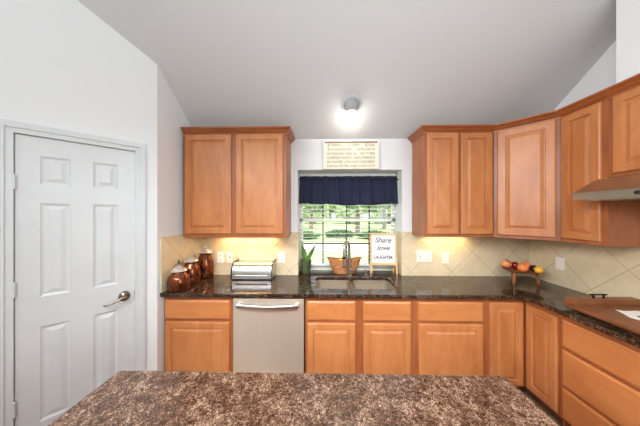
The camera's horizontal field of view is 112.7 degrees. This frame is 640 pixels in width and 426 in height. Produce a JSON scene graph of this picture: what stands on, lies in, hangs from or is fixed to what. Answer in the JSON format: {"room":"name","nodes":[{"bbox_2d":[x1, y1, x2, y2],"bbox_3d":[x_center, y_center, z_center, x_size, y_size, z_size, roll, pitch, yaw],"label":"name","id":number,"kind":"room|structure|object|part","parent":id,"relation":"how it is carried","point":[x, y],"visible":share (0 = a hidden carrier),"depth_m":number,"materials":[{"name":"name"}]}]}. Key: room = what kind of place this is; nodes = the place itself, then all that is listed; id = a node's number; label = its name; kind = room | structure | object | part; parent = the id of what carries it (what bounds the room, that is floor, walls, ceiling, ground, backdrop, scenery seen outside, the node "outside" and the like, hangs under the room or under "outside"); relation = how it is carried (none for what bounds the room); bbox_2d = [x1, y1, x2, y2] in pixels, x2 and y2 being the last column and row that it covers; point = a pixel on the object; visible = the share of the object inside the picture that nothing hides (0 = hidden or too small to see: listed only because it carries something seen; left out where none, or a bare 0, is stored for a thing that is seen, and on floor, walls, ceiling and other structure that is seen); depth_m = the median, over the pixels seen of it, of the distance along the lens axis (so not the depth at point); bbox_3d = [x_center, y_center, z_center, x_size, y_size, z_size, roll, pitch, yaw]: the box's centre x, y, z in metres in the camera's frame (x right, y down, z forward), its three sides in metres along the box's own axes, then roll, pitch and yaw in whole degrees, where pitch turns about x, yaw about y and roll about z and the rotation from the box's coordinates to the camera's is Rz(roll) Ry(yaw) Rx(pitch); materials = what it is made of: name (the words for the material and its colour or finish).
{"room":"kitchen","nodes":[
{"label":"kitchen","id":0,"kind":"room"},
{"bbox_2d":[0,0,156,370],"bbox_3d":[-1.893,-0.158,1.482,1.205,3.548,0.100,0,0,-44],"label":"wall","id":1,"kind":"structure","parent":0,"point":[62,66],"depth_m":1.56,"materials":[{"name":"white paint"}]},
{"bbox_2d":[12,134,134,425],"bbox_3d":[-1.738,0.545,1.551,0.586,2.118,0.104,0,0,-44],"label":"door","id":2,"kind":"structure","parent":1,"relation":"in","point":[73,288],"depth_m":1.52,"materials":[{"name":"white paint"}]},
{"bbox_3d":[-1.582,0.677,1.646,0.134,0.051,0.025,0,0,-44],"label":"lever","id":3,"kind":"part","parent":2,"relation":"part of","materials":[{"name":"grey metal"}]},
{"bbox_3d":[-1.563,0.661,1.702,0.072,0.083,0.049,0,0,-44],"label":"handle","id":4,"kind":"part","parent":2,"relation":"part of","materials":[{"name":"grey metal"}]},
{"bbox_2d":[0,118,146,425],"bbox_3d":[-1.768,0.512,1.589,0.730,2.207,0.120,0,0,-44],"label":"trim","id":5,"kind":"structure","parent":1,"relation":"attached to","point":[8,128],"depth_m":1.36,"materials":[{"name":"white paint"}]},
{"bbox_2d":[157,65,190,370],"bbox_3d":[-1.479,0.153,2.172,0.120,2.926,0.614,0,0,1],"label":"wall","id":6,"kind":"structure","parent":0,"point":[170,116],"depth_m":1.99,"materials":[{"name":"white paint"}]},
{"bbox_2d":[78,0,615,138],"bbox_3d":[-0.018,-1.984,-0.925,5.200,2.243,7.350,0,0,1],"label":"ceiling","id":7,"kind":"structure","parent":0,"point":[410,64],"depth_m":1.79,"materials":[{"name":"white paint"}]},
{"bbox_2d":[342,95,361,116],"bbox_3d":[0.316,-1.060,2.132,0.200,0.174,0.165,0,0,5],"label":"ceiling spotlight","id":8,"kind":"object","parent":7,"relation":"attached to","point":[351,105],"visible":1,"depth_m":2.08,"materials":[{"name":"white paint"}]},
{"bbox_3d":[0.316,-1.023,2.136,0.100,0.100,0.098,0,-36,1],"label":"bulb","id":9,"kind":"part","parent":8,"relation":"part of","materials":[{"name":"white glass"}]},
{"bbox_2d":[291,139,411,231],"bbox_3d":[0.495,0.377,2.591,4.050,2.478,0.300,0,0,1],"label":"wall","id":10,"kind":"structure","parent":0,"point":[395,155],"depth_m":2.45,"materials":[{"name":"white paint"}]},
{"bbox_2d":[217,252,223,262],"bbox_3d":[-1.145,0.499,2.457,0.078,0.124,0.009,0,0,1],"label":"wall outlet","id":11,"kind":"object","parent":10,"relation":"attached to","point":[220,255],"visible":1,"depth_m":2.46,"materials":[{"name":"white plastic"}]},
{"bbox_2d":[226,252,232,262],"bbox_3d":[-1.039,0.499,2.456,0.078,0.124,0.008,0,0,1],"label":"wall outlet","id":12,"kind":"object","parent":10,"relation":"attached to","point":[229,255],"visible":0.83,"depth_m":2.45,"materials":[{"name":"white plastic"}]},
{"bbox_2d":[181,126,294,237],"bbox_3d":[-0.836,-0.313,2.280,1.095,1.106,0.349,0,0,1],"label":"upper cabinet","id":13,"kind":"object","parent":10,"relation":"attached to","point":[237,179],"visible":1,"depth_m":2.14,"materials":[{"name":"brown wood"}]},
{"bbox_3d":[-1.129,-0.300,2.152,0.473,1.003,0.019,0,0,1],"label":"door","id":14,"kind":"part","parent":13,"relation":"part of","materials":[{"name":"brown wood"}]},
{"bbox_3d":[-0.835,-0.834,2.280,1.094,0.064,0.349,0,0,1],"label":"crown molding","id":15,"kind":"part","parent":13,"relation":"part of","materials":[{"name":"brown wood"}]},
{"bbox_3d":[-0.609,-0.300,2.142,0.479,1.003,0.019,0,0,1],"label":"door","id":16,"kind":"part","parent":13,"relation":"part of","materials":[{"name":"brown wood"}]},
{"bbox_2d":[278,252,284,262],"bbox_3d":[-0.439,0.496,2.444,0.078,0.124,0.009,0,0,1],"label":"wall outlet","id":17,"kind":"object","parent":10,"relation":"attached to","point":[281,255],"visible":1,"depth_m":2.44,"materials":[{"name":"white plastic"}]},
{"bbox_2d":[300,203,394,269],"bbox_3d":[0.344,0.098,2.706,1.194,1.207,0.065,0,0,1],"label":"window","id":18,"kind":"structure","parent":10,"relation":"in","point":[301,207],"depth_m":2.68,"materials":[{"name":"plastic"}]},
{"bbox_2d":[303,204,369,263],"bbox_3d":[0.344,0.083,2.706,1.134,1.097,0.017,0,0,1],"label":"grille","id":19,"kind":"object","parent":18,"relation":"attached to","point":[322,219],"depth_m":2.70,"materials":[{"name":"metal"}]},
{"bbox_2d":[300,173,395,265],"bbox_3d":[0.343,0.068,2.644,1.172,1.142,0.052,0,0,1],"label":"window blind","id":20,"kind":"object","parent":18,"relation":"attached to","point":[301,174],"visible":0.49,"depth_m":2.65,"materials":[{"name":"white plastic"}]},
{"bbox_3d":[0.343,0.629,2.644,1.172,0.020,0.048,0,0,1],"label":"rail","id":21,"kind":"part","parent":20,"relation":"part of","materials":[{"name":"white plastic"}]},
{"bbox_3d":[0.343,-0.483,2.644,1.172,0.040,0.052,0,0,1],"label":"head rail","id":22,"kind":"part","parent":20,"relation":"part of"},
{"bbox_2d":[299,176,398,205],"bbox_3d":[0.338,-0.278,2.550,1.194,0.353,0.062,0,0,1],"label":"window valance","id":23,"kind":"object","parent":10,"relation":"attached to","point":[337,190],"visible":1,"depth_m":2.55,"materials":[{"name":"blue fabric"}]},
{"bbox_3d":[0.340,-0.414,2.554,1.191,0.015,0.016,0,0,1],"label":"curtain rod","id":24,"kind":"part","parent":23,"relation":"part of","materials":[{"name":"black metal"}]},
{"bbox_2d":[323,141,378,168],"bbox_3d":[0.354,-0.668,2.430,0.636,0.312,0.024,0,0,1],"label":"wall sign","id":25,"kind":"object","parent":10,"relation":"attached to","point":[342,154],"visible":1,"depth_m":2.43,"materials":[{"name":"beige wood"}]},
{"bbox_2d":[199,232,529,275],"bbox_3d":[0.477,0.451,2.436,3.759,0.500,0.010,0,0,1],"label":"backsplash","id":26,"kind":"structure","parent":10,"relation":"attached to","point":[468,256],"depth_m":2.42,"materials":[{"name":"tile"}]},
{"bbox_2d":[160,230,639,298],"bbox_3d":[0.458,0.453,1.472,3.780,0.498,2.360,0,0,1],"label":"backsplash","id":27,"kind":"structure","parent":10,"relation":"attached to","point":[589,269],"depth_m":1.94,"materials":[{"name":"tile"}]},
{"bbox_2d":[416,251,431,261],"bbox_3d":[1.179,0.479,2.409,0.170,0.124,0.016,0,0,1],"label":"wall switch","id":28,"kind":"object","parent":10,"relation":"attached to","point":[421,256],"visible":1,"depth_m":2.41,"materials":[{"name":"white plastic"}]},
{"bbox_2d":[442,252,448,262],"bbox_3d":[1.417,0.495,2.408,0.078,0.124,0.009,0,0,1],"label":"wall outlet","id":29,"kind":"object","parent":10,"relation":"attached to","point":[445,255],"visible":1,"depth_m":2.41,"materials":[{"name":"white plastic"}]},
{"bbox_2d":[408,124,495,236],"bbox_3d":[1.356,-0.319,2.238,0.725,1.094,0.349,0,0,1],"label":"upper cabinet","id":30,"kind":"object","parent":10,"relation":"attached to","point":[452,165],"visible":1,"depth_m":2.10,"materials":[{"name":"brown wood"}]},
{"bbox_3d":[1.213,-0.300,2.107,0.307,1.003,0.019,0,0,1],"label":"door","id":31,"kind":"part","parent":30,"relation":"part of","materials":[{"name":"brown wood"}]},
{"bbox_3d":[1.356,-0.834,2.238,0.725,0.064,0.349,0,0,1],"label":"crown molding","id":32,"kind":"part","parent":30,"relation":"part of","materials":[{"name":"brown wood"}]},
{"bbox_3d":[1.545,-0.300,2.100,0.308,1.003,0.019,0,0,1],"label":"door","id":33,"kind":"part","parent":30,"relation":"part of","materials":[{"name":"brown wood"}]},
{"bbox_2d":[493,110,560,240],"bbox_3d":[2.015,-0.319,2.076,0.666,1.094,0.646,0,0,1],"label":"upper cabinet","id":34,"kind":"object","parent":10,"relation":"attached to","point":[527,150],"visible":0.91,"depth_m":1.92,"materials":[{"name":"brown wood"}]},
{"bbox_3d":[1.853,-0.834,1.930,0.050,0.064,0.441,0,0,-44],"label":"crown molding","id":35,"kind":"part","parent":34,"relation":"part of","materials":[{"name":"brown wood"}]},
{"bbox_2d":[523,392,562,425],"bbox_3d":[-0.018,1.666,-0.925,5.000,0.100,7.350,0,0,1],"label":"floor","id":36,"kind":"structure","parent":0,"point":[525,393],"depth_m":1.76,"materials":[{"name":"brown tile"}]},
{"bbox_2d":[164,297,233,371],"bbox_3d":[-1.096,1.177,2.190,0.628,0.878,0.558,0,0,1],"label":"base cabinet","id":37,"kind":"object","parent":36,"relation":"on","point":[198,331],"visible":0.56,"depth_m":1.91,"materials":[{"name":"brown wood"}]},
{"bbox_3d":[-1.105,0.863,1.921,0.588,0.172,0.019,0,0,1],"label":"drawer","id":38,"kind":"part","parent":37,"relation":"part of","materials":[{"name":"brown wood"}]},
{"bbox_3d":[-1.105,1.236,1.921,0.588,0.530,0.019,0,0,1],"label":"door","id":39,"kind":"part","parent":37,"relation":"part of","materials":[{"name":"brown wood"}]},
{"bbox_2d":[233,297,304,372],"bbox_3d":[-0.455,1.177,2.132,0.636,0.875,0.594,0,0,1],"label":"dishwasher","id":40,"kind":"object","parent":36,"relation":"on","point":[268,333],"visible":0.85,"depth_m":1.89,"materials":[{"name":"silver metal"}]},
{"bbox_3d":[-0.460,0.809,1.864,0.540,0.048,0.058,0,0,1],"label":"handle","id":41,"kind":"part","parent":40,"relation":"part of","materials":[{"name":"metal"}]},
{"bbox_2d":[304,298,304,372],"bbox_3d":[-0.454,1.128,2.179,0.636,0.776,0.500,0,0,1],"label":"base cabinet","id":42,"kind":"object","parent":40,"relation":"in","point":[304,298],"depth_m":1.94,"materials":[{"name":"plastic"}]},
{"bbox_2d":[305,280,413,374],"bbox_3d":[0.357,1.177,2.163,0.966,0.878,0.558,0,0,1],"label":"base cabinet","id":43,"kind":"object","parent":36,"relation":"on","point":[343,335],"visible":0.68,"depth_m":1.89,"materials":[{"name":"brown wood"}]},
{"bbox_3d":[0.102,1.236,1.898,0.430,0.530,0.019,0,0,1],"label":"door","id":44,"kind":"part","parent":43,"relation":"part of","materials":[{"name":"brown wood"}]},
{"bbox_3d":[0.593,1.236,1.889,0.422,0.530,0.019,0,0,1],"label":"door","id":45,"kind":"part","parent":43,"relation":"part of","materials":[{"name":"brown wood"}]},
{"bbox_2d":[414,299,485,375],"bbox_3d":[1.155,1.177,2.147,0.628,0.878,0.558,0,0,1],"label":"base cabinet","id":46,"kind":"object","parent":36,"relation":"on","point":[450,334],"visible":0.56,"depth_m":1.87,"materials":[{"name":"brown wood"}]},
{"bbox_3d":[1.151,0.863,1.878,0.566,0.172,0.019,0,0,1],"label":"drawer","id":47,"kind":"part","parent":46,"relation":"part of","materials":[{"name":"brown wood"}]},
{"bbox_3d":[1.151,1.236,1.878,0.566,0.530,0.019,0,0,1],"label":"door","id":48,"kind":"part","parent":46,"relation":"part of","materials":[{"name":"brown wood"}]},
{"bbox_2d":[486,299,562,424],"bbox_3d":[1.913,1.177,2.004,0.888,0.877,0.816,0,0,1],"label":"base cabinet","id":49,"kind":"object","parent":36,"relation":"on","point":[523,336],"visible":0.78,"depth_m":1.84,"materials":[{"name":"brown wood"}]},
{"bbox_2d":[160,270,639,347],"bbox_3d":[0.462,0.720,1.681,3.778,0.035,1.979,0,0,1],"label":"countertop","id":50,"kind":"structure","parent":49,"relation":"on","point":[548,295],"depth_m":1.96,"materials":[{"name":"black stone"}]},
{"bbox_2d":[166,260,190,292],"bbox_3d":[-1.314,0.561,1.986,0.192,0.281,0.192,0,0,1],"label":"canister","id":51,"kind":"object","parent":50,"relation":"on","point":[179,280],"visible":1,"depth_m":1.93,"materials":[{"name":"orange metal"}]},
{"bbox_3d":[-1.314,0.503,1.986,0.134,0.056,0.134,0,0,1],"label":"lid","id":52,"kind":"part","parent":51,"relation":"part of","materials":[{"name":"grey metal"}]},
{"bbox_2d":[183,254,200,284],"bbox_3d":[-1.316,0.553,2.178,0.174,0.297,0.174,0,0,1],"label":"canister","id":53,"kind":"object","parent":50,"relation":"on","point":[193,268],"visible":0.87,"depth_m":2.13,"materials":[{"name":"orange metal"}]},
{"bbox_3d":[-1.316,0.455,2.178,0.134,0.056,0.134,0,0,1],"label":"lid","id":54,"kind":"part","parent":53,"relation":"part of","materials":[{"name":"grey metal"}]},
{"bbox_2d":[197,245,213,278],"bbox_3d":[-1.273,0.522,2.365,0.174,0.359,0.174,0,0,1],"label":"canister","id":55,"kind":"object","parent":50,"relation":"on","point":[205,261],"visible":0.92,"depth_m":2.31,"materials":[{"name":"orange metal"}]},
{"bbox_3d":[-1.273,0.401,2.365,0.143,0.056,0.143,0,0,1],"label":"lid","id":56,"kind":"part","parent":55,"relation":"part of","materials":[{"name":"grey metal"}]},
{"bbox_2d":[231,259,275,279],"bbox_3d":[-0.727,0.607,2.353,0.444,0.190,0.198,0,0,1],"label":"bread box","id":57,"kind":"object","parent":50,"relation":"on","point":[240,269],"visible":1,"depth_m":2.27,"materials":[{"name":"metal"}]},
{"bbox_3d":[-0.729,0.653,2.259,0.340,0.010,0.010,0,0,1],"label":"handle","id":58,"kind":"part","parent":57,"relation":"part of","materials":[{"name":"silver metal"}]},
{"bbox_3d":[-0.512,0.608,2.349,0.006,0.163,0.183,0,0,1],"label":"panel","id":59,"kind":"part","parent":57,"relation":"part of","materials":[{"name":"metal"}]},
{"bbox_2d":[300,243,314,272],"bbox_3d":[-0.157,0.518,2.573,0.166,0.367,0.136,0,0,-39],"label":"potted plant","id":60,"kind":"object","parent":50,"relation":"on","point":[306,261],"visible":1,"depth_m":2.54,"materials":[{"name":"green plant"}]},
{"bbox_3d":[-0.169,0.626,2.564,0.136,0.150,0.136,0,0,1],"label":"pot","id":61,"kind":"part","parent":60,"relation":"part of","materials":[{"name":"green ceramic"}]},
{"bbox_2d":[327,257,361,273],"bbox_3d":[0.288,0.602,2.531,0.416,0.192,0.186,0,0,4],"label":"wicker basket","id":62,"kind":"object","parent":50,"relation":"on","point":[336,265],"visible":0.8,"depth_m":2.48,"materials":[{"name":"brown wicker"}]},
{"bbox_2d":[342,240,356,276],"bbox_3d":[0.304,0.495,2.367,0.213,0.412,0.110,0,0,-39],"label":"kitchen faucet","id":63,"kind":"object","parent":50,"relation":"on","point":[349,269],"visible":1,"depth_m":2.40,"materials":[{"name":"silver metal"}]},
{"bbox_3d":[0.299,0.488,2.356,0.049,0.398,0.192,0,0,27],"label":"spout","id":64,"kind":"part","parent":63,"relation":"part of","materials":[{"name":"silver metal"}]},
{"bbox_2d":[316,280,394,288],"bbox_3d":[0.350,0.837,2.189,0.799,0.196,0.403,0,0,1],"label":"sink","id":65,"kind":"object","parent":50,"relation":"in","point":[320,284],"visible":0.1,"depth_m":2.38,"materials":[{"name":"metal"}]},
{"bbox_3d":[0.141,0.837,2.193,0.382,0.196,0.403,0,0,1],"label":"bowl","id":66,"kind":"part","parent":65,"relation":"part of","materials":[{"name":"metal"}]},
{"bbox_3d":[0.550,0.837,2.185,0.398,0.196,0.403,0,0,1],"label":"bowl","id":67,"kind":"part","parent":65,"relation":"part of","materials":[{"name":"metal"}]},
{"bbox_2d":[370,233,397,273],"bbox_3d":[0.755,0.467,2.543,0.314,0.470,0.093,0,0,8],"label":"sign","id":68,"kind":"object","parent":50,"relation":"on","point":[383,246],"visible":1,"depth_m":2.54,"materials":[{"name":"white wood"}]},
{"bbox_3d":[0.755,0.416,2.542,0.269,0.321,0.045,0,0,8],"label":"sign panel","id":69,"kind":"part","parent":68,"relation":"part of","materials":[{"name":"white paper"}]},
{"bbox_2d":[502,266,543,284],"bbox_3d":[2.078,0.636,2.196,0.316,0.134,0.316,0,0,1],"label":"fruit stand","id":70,"kind":"object","parent":50,"relation":"on","point":[514,272],"visible":0.7,"depth_m":2.14,"materials":[{"name":"brown wood"}]},
{"bbox_2d":[501,260,511,267],"bbox_3d":[1.990,0.526,2.272,0.085,0.090,0.084,0,0,41],"label":"peach","id":71,"kind":"object","parent":70,"relation":"on","point":[505,263],"visible":1,"depth_m":2.25,"materials":[{"name":"orange food"}]},
{"bbox_3d":[1.966,0.646,2.154,0.041,0.115,0.028,0,0,-21],"label":"leg","id":72,"kind":"part","parent":70,"relation":"part of","materials":[{"name":"brown wood"}]},
{"bbox_2d":[511,261,518,268],"bbox_3d":[2.075,0.542,2.266,0.079,0.084,0.078,0,0,41],"label":"apple","id":73,"kind":"object","parent":70,"relation":"on","point":[514,264],"visible":0.75,"depth_m":2.25,"materials":[{"name":"red food"}]},
{"bbox_2d":[517,264,528,271],"bbox_3d":[2.051,0.537,2.152,0.087,0.092,0.086,0,0,41],"label":"orange","id":74,"kind":"object","parent":70,"relation":"on","point":[521,267],"visible":1,"depth_m":2.13,"materials":[{"name":"orange food"}]},
{"bbox_2d":[502,266,543,273],"bbox_3d":[2.078,0.583,2.196,0.316,0.028,0.316,0,0,1],"label":"tray","id":75,"kind":"object","parent":70,"relation":"on","point":[515,271],"depth_m":2.15,"materials":[{"name":"brown wood"}]},
{"bbox_2d":[529,265,536,271],"bbox_3d":[2.151,0.544,2.143,0.071,0.075,0.070,0,0,41],"label":"plum","id":76,"kind":"object","parent":70,"relation":"on","point":[531,268],"visible":0.75,"depth_m":2.13,"materials":[{"name":"purple food"}]},
{"bbox_3d":[2.172,0.646,2.124,0.041,0.115,0.028,0,0,37],"label":"leg","id":77,"kind":"part","parent":70,"relation":"part of","materials":[{"name":"brown wood"}]},
{"bbox_2d":[534,267,543,272],"bbox_3d":[2.129,0.546,2.073,0.071,0.064,0.070,0,0,41],"label":"lemon","id":78,"kind":"object","parent":70,"relation":"on","point":[536,269],"visible":0.86,"depth_m":2.05,"materials":[{"name":"yellow food"}]},
{"bbox_2d":[561,294,639,334],"bbox_3d":[2.065,0.645,1.181,0.512,0.112,0.840,0,0,1],"label":"board","id":79,"kind":"object","parent":50,"relation":"on","point":[623,312],"visible":1,"depth_m":1.49,"materials":[{"name":"brown wood"}]},
{"bbox_3d":[2.056,0.605,1.573,0.120,0.032,0.012,0,0,1],"label":"handle","id":80,"kind":"part","parent":79,"relation":"part of","materials":[{"name":"black metal"}]},
{"bbox_3d":[2.086,0.640,1.573,0.485,0.038,0.054,0,0,1],"label":"rail","id":81,"kind":"part","parent":79,"relation":"part of","materials":[{"name":"brown wood"}]},
{"bbox_3d":[1.635,1.139,1.869,0.287,0.724,0.019,0,0,1],"label":"door","id":82,"kind":"part","parent":49,"relation":"part of","materials":[{"name":"brown wood"}]},
{"bbox_3d":[1.793,1.139,1.729,0.019,0.724,0.244,0,0,1],"label":"door","id":83,"kind":"part","parent":49,"relation":"part of","materials":[{"name":"brown wood"}]},
{"bbox_2d":[560,315,639,425],"bbox_3d":[2.056,1.177,1.136,0.568,0.878,0.910,0,0,1],"label":"base cabinet","id":84,"kind":"object","parent":36,"relation":"on","point":[600,372],"visible":0.86,"depth_m":1.37,"materials":[{"name":"brown wood"}]},
{"bbox_3d":[1.782,1.392,1.141,0.019,0.224,0.866,0,0,1],"label":"drawer","id":85,"kind":"part","parent":84,"relation":"part of","materials":[{"name":"brown wood"}]},
{"bbox_3d":[1.782,1.128,1.141,0.019,0.260,0.866,0,0,1],"label":"drawer","id":86,"kind":"part","parent":84,"relation":"part of","materials":[{"name":"brown wood"}]},
{"bbox_3d":[1.782,0.875,1.141,0.019,0.202,0.866,0,0,1],"label":"drawer","id":87,"kind":"part","parent":84,"relation":"part of","materials":[{"name":"brown wood"}]},
{"bbox_3d":[-0.058,1.177,0.536,1.600,0.877,0.749,0,0,1],"label":"kitchen island","id":88,"kind":"object","parent":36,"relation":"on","visible":0},
{"bbox_2d":[48,370,558,425],"bbox_3d":[-0.058,0.720,0.511,1.700,0.035,0.860,0,0,1],"label":"island countertop","id":89,"kind":"structure","parent":88,"relation":"on","point":[127,398],"depth_m":0.80,"materials":[{"name":"brown stone"}]},
{"bbox_2d":[555,41,615,109],"bbox_3d":[2.375,-0.645,-1.071,0.150,4.522,6.950,0,0,1],"label":"wall","id":90,"kind":"structure","parent":0,"point":[602,75],"depth_m":1.81,"materials":[{"name":"white paint"}]},
{"bbox_2d":[555,257,564,270],"bbox_3d":[2.345,0.484,2.082,0.010,0.124,0.078,0,0,1],"label":"wall switch","id":91,"kind":"object","parent":90,"relation":"attached to","point":[559,261],"visible":1,"depth_m":2.08,"materials":[{"name":"white plastic"}]},
{"bbox_2d":[558,91,639,246],"bbox_3d":[2.155,-0.319,1.637,0.369,1.094,0.297,0,0,1],"label":"upper cabinet","id":92,"kind":"object","parent":90,"relation":"attached to","point":[584,122],"visible":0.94,"depth_m":1.57,"materials":[{"name":"brown wood"}]},
{"bbox_3d":[2.011,-0.300,1.649,0.019,1.003,0.255,0,0,1],"label":"door","id":93,"kind":"part","parent":92,"relation":"part of","materials":[{"name":"brown wood"}]},
{"bbox_3d":[1.996,-0.834,1.641,0.050,0.064,0.297,0,0,1],"label":"crown molding","id":94,"kind":"part","parent":92,"relation":"part of","materials":[{"name":"brown wood"}]},
{"bbox_3d":[2.030,-0.293,1.640,0.018,1.042,0.297,0,0,1],"label":"frame","id":95,"kind":"part","parent":92,"relation":"part of","materials":[{"name":"brown wood"}]},
{"bbox_2d":[601,73,639,177],"bbox_3d":[2.145,-0.560,1.098,0.369,0.612,0.780,0,0,1],"label":"upper cabinet","id":96,"kind":"object","parent":90,"relation":"attached to","point":[623,97],"visible":0.94,"depth_m":1.40,"materials":[{"name":"brown wood"}]},
{"bbox_2d":[572,174,639,200],"bbox_3d":[2.040,-0.170,1.102,0.579,0.161,0.762,0,0,1],"label":"range hood","id":97,"kind":"object","parent":96,"relation":"attached to","point":[623,188],"visible":1,"depth_m":1.32,"materials":[{"name":"metal"}]},
{"bbox_3d":[2.049,-0.093,1.102,0.485,0.005,0.662,0,0,1],"label":"filter panel","id":98,"kind":"part","parent":97,"relation":"part of","materials":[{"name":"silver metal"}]},
{"bbox_3d":[1.986,-0.834,1.101,0.050,0.064,0.780,0,0,1],"label":"crown molding","id":99,"kind":"part","parent":96,"relation":"part of","materials":[{"name":"brown wood"}]},
{"bbox_3d":[2.019,-0.534,1.100,0.018,0.560,0.780,0,0,1],"label":"frame","id":100,"kind":"part","parent":96,"relation":"part of","materials":[{"name":"brown wood"}]},
{"bbox_3d":[2.005,-0.540,1.287,0.019,0.523,0.348,0,0,1],"label":"door","id":101,"kind":"part","parent":96,"relation":"part of","materials":[{"name":"brown wood"}]},
{"bbox_2d":[616,0,639,82],"bbox_3d":[2.196,-1.504,1.078,0.290,1.241,0.800,0,0,1],"label":"wall","id":102,"kind":"structure","parent":0,"point":[627,11],"depth_m":1.43,"materials":[{"name":"white paint"}]},
{"label":"outside","id":103,"kind":"structure","parent":0,"visible":0},
{"bbox_2d":[303,218,390,262],"bbox_3d":[1.179,2.016,61.389,120.000,0.200,117.200,0,0,1],"label":"lawn","id":104,"kind":"structure","parent":103,"point":[304,223],"depth_m":18.16,"materials":[{"name":"green plant"}]},
{"bbox_2d":[303,230,321,239],"bbox_3d":[-1.341,1.633,16.243,2.997,0.845,1.299,0,0,1],"label":"bush","id":105,"kind":"object","parent":104,"relation":"on","point":[304,235],"visible":0.35,"depth_m":15.89,"materials":[{"name":"green plant"}]},
{"bbox_2d":[303,203,329,228],"bbox_3d":[-1.013,-0.624,27.236,4.623,5.128,4.911,0,0,1],"label":"tree","id":106,"kind":"object","parent":104,"relation":"on","point":[304,207],"visible":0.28,"depth_m":26.38,"materials":[{"name":"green plant"}]},
{"bbox_2d":[303,210,329,223],"bbox_3d":[-1.137,-0.624,42.421,6.171,5.131,5.864,0,0,1],"label":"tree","id":107,"kind":"object","parent":104,"relation":"on","point":[326,211],"visible":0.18,"depth_m":40.74,"materials":[{"name":"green plant"}]},
{"bbox_2d":[327,204,339,218],"bbox_3d":[2.523,-1.162,52.134,6.978,6.205,6.872,0,0,1],"label":"tree","id":108,"kind":"object","parent":104,"relation":"on","point":[330,207],"visible":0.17,"depth_m":51.34,"materials":[{"name":"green plant"}]},
{"bbox_2d":[325,230,355,236],"bbox_3d":[1.631,1.620,17.184,2.662,0.879,1.347,0,0,1],"label":"bush","id":109,"kind":"object","parent":104,"relation":"on","point":[331,231],"visible":0.7,"depth_m":16.91,"materials":[{"name":"green plant"}]},
{"bbox_2d":[335,206,363,223],"bbox_3d":[5.867,-0.579,42.195,6.255,5.222,6.702,0,0,1],"label":"tree","id":110,"kind":"object","parent":104,"relation":"on","point":[338,207],"visible":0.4,"depth_m":40.45,"materials":[{"name":"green plant"}]},
{"bbox_2d":[345,206,375,235],"bbox_3d":[3.458,-0.687,18.236,4.131,5.253,4.269,0,0,1],"label":"tree","id":111,"kind":"object","parent":104,"relation":"on","point":[348,207],"visible":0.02,"depth_m":18.26,"materials":[{"name":"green plant"}]},
{"bbox_2d":[356,230,390,238],"bbox_3d":[4.229,1.609,16.316,2.902,0.865,1.362,0,0,1],"label":"bush","id":112,"kind":"object","parent":104,"relation":"on","point":[373,231],"visible":0.36,"depth_m":16.17,"materials":[{"name":"green plant"}]},
{"bbox_2d":[364,204,390,228],"bbox_3d":[7.633,-0.878,25.538,5.285,5.636,4.754,0,0,1],"label":"tree","id":113,"kind":"object","parent":104,"relation":"on","point":[374,207],"visible":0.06,"depth_m":25.38,"materials":[{"name":"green plant"}]},
{"bbox_2d":[370,208,390,223],"bbox_3d":[12.671,-0.515,41.661,6.604,5.348,6.875,0,0,1],"label":"tree","id":114,"kind":"object","parent":104,"relation":"on","point":[387,211],"visible":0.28,"depth_m":40.12,"materials":[{"name":"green plant"}]},
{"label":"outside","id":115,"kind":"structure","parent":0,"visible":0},
{"bbox_2d":[303,242,367,251],"bbox_3d":[0.240,1.909,12.498,80.000,0.015,3.400,0,0,1],"label":"street","id":116,"kind":"structure","parent":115,"point":[305,247],"depth_m":12.10,"materials":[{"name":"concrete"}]}
]}

